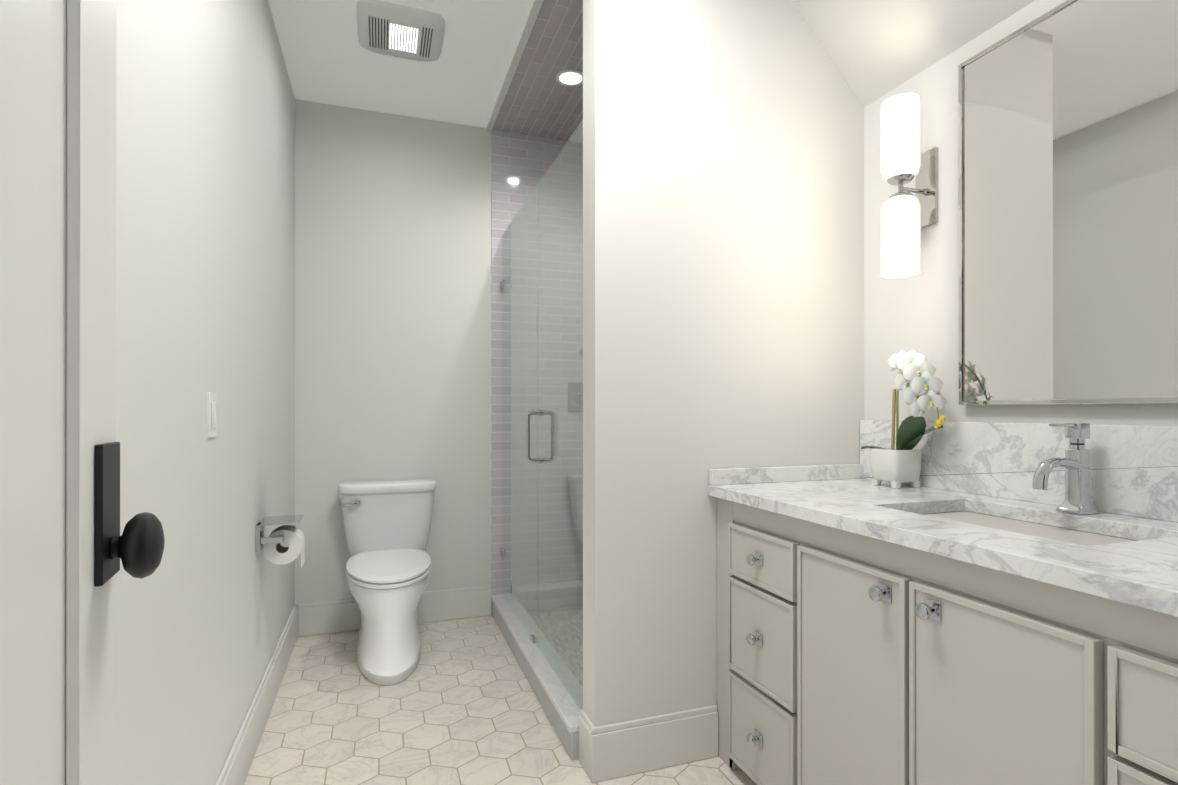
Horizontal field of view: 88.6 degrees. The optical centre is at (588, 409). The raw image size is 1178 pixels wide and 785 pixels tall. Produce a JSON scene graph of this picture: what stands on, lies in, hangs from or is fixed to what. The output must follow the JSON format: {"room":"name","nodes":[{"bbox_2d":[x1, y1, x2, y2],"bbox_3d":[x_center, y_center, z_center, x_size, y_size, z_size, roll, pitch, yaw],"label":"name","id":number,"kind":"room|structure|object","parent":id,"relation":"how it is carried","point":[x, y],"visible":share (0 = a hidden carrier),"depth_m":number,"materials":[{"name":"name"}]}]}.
{"room":"bathroom","nodes":[
{"label":"bathroom","id":0,"kind":"room"},
{"bbox_2d":[116,0,294,784],"bbox_3d":[-0.974,-0.216,1.412,0.100,2.730,3.670,0,0,-19],"label":"wall","id":1,"kind":"structure","parent":0,"point":[205,200],"depth_m":1.45,"materials":[{"name":"white paint"}]},
{"bbox_2d":[207,392,216,437],"bbox_3d":[-0.964,0.014,1.547,0.009,0.114,0.070,0,0,-19],"label":"light switch","id":2,"kind":"object","parent":1,"relation":"attached to","point":[212,415],"visible":1,"depth_m":1.53,"materials":[{"name":"white plastic"}]},
{"bbox_2d":[216,604,297,784],"bbox_3d":[-0.919,1.066,1.429,0.016,0.164,3.470,0,0,-19],"label":"baseboard","id":3,"kind":"structure","parent":1,"relation":"attached to","point":[237,765],"depth_m":2.08,"materials":[{"name":"white paint"}]},
{"bbox_2d":[255,514,304,567],"bbox_3d":[-1.119,0.487,2.199,0.142,0.174,0.175,0,0,-19],"label":"toilet paper holder","id":4,"kind":"object","parent":1,"relation":"attached to","point":[275,551],"visible":1,"depth_m":2.17,"materials":[{"name":"silver metal"}]},
{"bbox_2d":[295,99,491,606],"bbox_3d":[-0.475,-0.213,3.473,2.190,2.730,0.100,0,0,-19],"label":"wall","id":5,"kind":"structure","parent":0,"point":[393,296],"depth_m":3.22,"materials":[{"name":"white paint"}]},
{"bbox_2d":[298,585,491,636],"bbox_3d":[-1.011,1.069,3.224,0.982,0.164,0.016,0,0,-19],"label":"baseboard","id":6,"kind":"structure","parent":5,"relation":"attached to","point":[325,617],"depth_m":3.25,"materials":[{"name":"white paint"}]},
{"bbox_2d":[491,130,582,594],"bbox_3d":[-0.032,-0.212,3.569,1.089,2.729,0.008,0,0,-19],"label":"shower wall tile","id":7,"kind":"structure","parent":5,"relation":"attached to","point":[521,164],"depth_m":3.45,"materials":[{"name":"white tile"}]},
{"bbox_2d":[568,347,582,411],"bbox_3d":[-0.034,-0.180,3.530,0.170,0.384,0.063,0,0,-19],"label":"shower valve","id":8,"kind":"object","parent":7,"relation":"attached to","point":[578,399],"depth_m":3.54,"materials":[{"name":"silver metal"}]},
{"bbox_2d":[268,0,533,127],"bbox_3d":[-0.203,-1.621,1.680,1.730,0.080,3.670,0,0,-19],"label":"ceiling","id":9,"kind":"structure","parent":0,"point":[328,59],"depth_m":2.74,"materials":[{"name":"white paint"}]},
{"bbox_2d":[356,0,444,61],"bbox_3d":[-0.785,-1.562,2.521,0.344,0.034,0.344,0,0,-19],"label":"exhaust fan","id":10,"kind":"object","parent":9,"relation":"in","point":[398,31],"visible":1,"depth_m":2.47,"materials":[{"name":"white plastic"}]},
{"bbox_2d":[486,0,543,130],"bbox_3d":[-0.317,-1.572,2.683,0.030,0.014,1.500,0,0,-19],"label":"trim","id":11,"kind":"structure","parent":9,"relation":"attached to","point":[528,26],"depth_m":2.70,"materials":[{"name":"white paint"}]},
{"bbox_2d":[492,0,582,142],"bbox_3d":[0.004,-1.575,2.794,0.650,0.008,1.484,0,0,-19],"label":"tile","id":12,"kind":"structure","parent":9,"relation":"attached to","point":[539,100],"depth_m":2.90,"materials":[{"name":"grey tile"}]},
{"bbox_2d":[555,69,582,86],"bbox_3d":[-0.087,-1.567,2.858,0.144,0.006,0.144,0,0,-19],"label":"recessed light","id":13,"kind":"object","parent":12,"relation":"attached to","point":[570,77],"visible":0.94,"depth_m":2.85,"materials":[{"name":"white plastic"}]},
{"bbox_2d":[244,609,756,784],"bbox_3d":[0.061,1.180,1.768,2.290,0.098,3.670,0,0,-19],"label":"floor","id":14,"kind":"structure","parent":0,"point":[460,705],"depth_m":2.20,"materials":[{"name":"tile"}]},
{"bbox_2d":[338,479,436,685],"bbox_3d":[-0.945,0.760,2.857,0.480,0.780,0.734,0,0,-19],"label":"toilet","id":15,"kind":"object","parent":14,"relation":"on","point":[387,524],"visible":1,"depth_m":2.76,"materials":[{"name":"white ceramic"}]},
{"bbox_2d":[491,594,582,760],"bbox_3d":[-0.245,1.095,2.700,0.132,0.112,1.492,0,0,-19],"label":"sill","id":16,"kind":"structure","parent":14,"relation":"on","point":[561,708],"depth_m":2.37,"materials":[{"name":"stone"}]},
{"bbox_2d":[500,120,582,708],"bbox_3d":[-0.245,0.029,2.701,0.139,2.018,1.490,0,0,-19],"label":"glass","id":17,"kind":"object","parent":16,"relation":"on","point":[532,575],"visible":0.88,"depth_m":2.57,"materials":[{"name":"clear glass"}]},
{"bbox_2d":[562,580,582,610],"bbox_3d":[0.045,1.068,3.525,0.956,0.132,0.122,0,0,-19],"label":"step","id":18,"kind":"structure","parent":14,"relation":"on","point":[573,594],"depth_m":3.42,"materials":[{"name":"grey tile"}]},
{"bbox_2d":[708,492,1177,784],"bbox_3d":[0.951,0.716,1.363,0.668,0.866,1.572,0,0,-19],"label":"bathroom vanity","id":19,"kind":"object","parent":14,"relation":"on","point":[990,603],"depth_m":1.24,"materials":[{"name":"grey paint"}]},
{"bbox_2d":[708,476,1177,607],"bbox_3d":[0.961,0.267,1.359,0.652,0.035,1.587,0,0,-19],"label":"countertop","id":20,"kind":"structure","parent":19,"relation":"on","point":[1148,569],"depth_m":1.30,"materials":[{"name":"white stone"}]},
{"bbox_2d":[861,350,945,488],"bbox_3d":[1.013,0.029,1.902,0.129,0.440,0.302,0,0,-19],"label":"orchid","id":21,"kind":"object","parent":20,"relation":"on","point":[898,465],"visible":1,"depth_m":1.90,"materials":[{"name":"white plant"}]},
{"bbox_2d":[904,504,1155,543],"bbox_3d":[0.979,0.358,1.394,0.394,0.172,0.574,0,0,-19],"label":"sink","id":22,"kind":"object","parent":20,"relation":"in","point":[1014,521],"depth_m":1.47,"materials":[{"name":"white ceramic"}]},
{"bbox_2d":[1028,423,1103,515],"bbox_3d":[1.134,0.141,1.448,0.173,0.215,0.066,0,0,-19],"label":"faucet","id":23,"kind":"object","parent":20,"relation":"on","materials":[{"name":"silver metal"}]},
{"bbox_2d":[583,0,863,726],"bbox_3d":[0.496,-0.215,2.105,1.050,2.730,0.120,0,0,-19],"label":"wall","id":24,"kind":"structure","parent":0,"point":[723,234],"depth_m":1.99,"materials":[{"name":"white paint"}]},
{"bbox_2d":[579,709,594,779],"bbox_3d":[-0.007,1.067,1.928,0.018,0.164,0.118,0,0,-19],"label":"baseboard","id":25,"kind":"structure","parent":24,"relation":"attached to","point":[586,725],"depth_m":1.92,"materials":[{"name":"white paint"}]},
{"bbox_2d":[590,705,717,782],"bbox_3d":[0.216,1.067,1.935,0.444,0.164,0.016,0,0,-19],"label":"baseboard","id":26,"kind":"structure","parent":24,"relation":"attached to","point":[627,748],"depth_m":1.92,"materials":[{"name":"white paint"}]},
{"bbox_2d":[792,0,1034,106],"bbox_3d":[0.879,-1.334,2.054,0.560,0.652,3.670,0,0,-19],"label":"ceiling","id":27,"kind":"structure","parent":0,"point":[876,49],"depth_m":1.98,"materials":[{"name":"white paint"}]},
{"bbox_2d":[864,0,1177,425],"bbox_3d":[1.113,-0.215,2.080,0.100,2.730,3.570,0,0,-19],"label":"wall","id":28,"kind":"structure","parent":0,"point":[918,313],"depth_m":1.93,"materials":[{"name":"white paint"}]},
{"bbox_2d":[881,93,937,277],"bbox_3d":[1.019,-0.704,1.932,0.172,0.547,0.114,0,0,-19],"label":"sconce","id":29,"kind":"object","parent":28,"relation":"attached to","point":[906,216],"visible":1,"depth_m":1.88,"materials":[{"name":"white glass"}]},
{"bbox_2d":[958,0,1177,404],"bbox_3d":[1.248,-0.527,1.488,0.031,1.028,0.722,0,0,-19],"label":"mirror","id":30,"kind":"object","parent":28,"relation":"attached to","point":[1068,198],"visible":0.98,"depth_m":1.53,"materials":[{"name":"silver metal"}]},
{"bbox_3d":[-0.241,-0.218,-0.224,0.215,2.730,0.100,0,0,-19],"label":"wall","id":31,"kind":"structure","parent":0,"visible":0},
{"bbox_2d":[0,0,164,784],"bbox_3d":[-0.335,0.126,0.249,0.141,2.021,0.821,0,0,-26],"label":"door","id":32,"kind":"structure","parent":31,"relation":"in","point":[65,546],"depth_m":0.51,"materials":[{"name":"white paint"}]}
]}

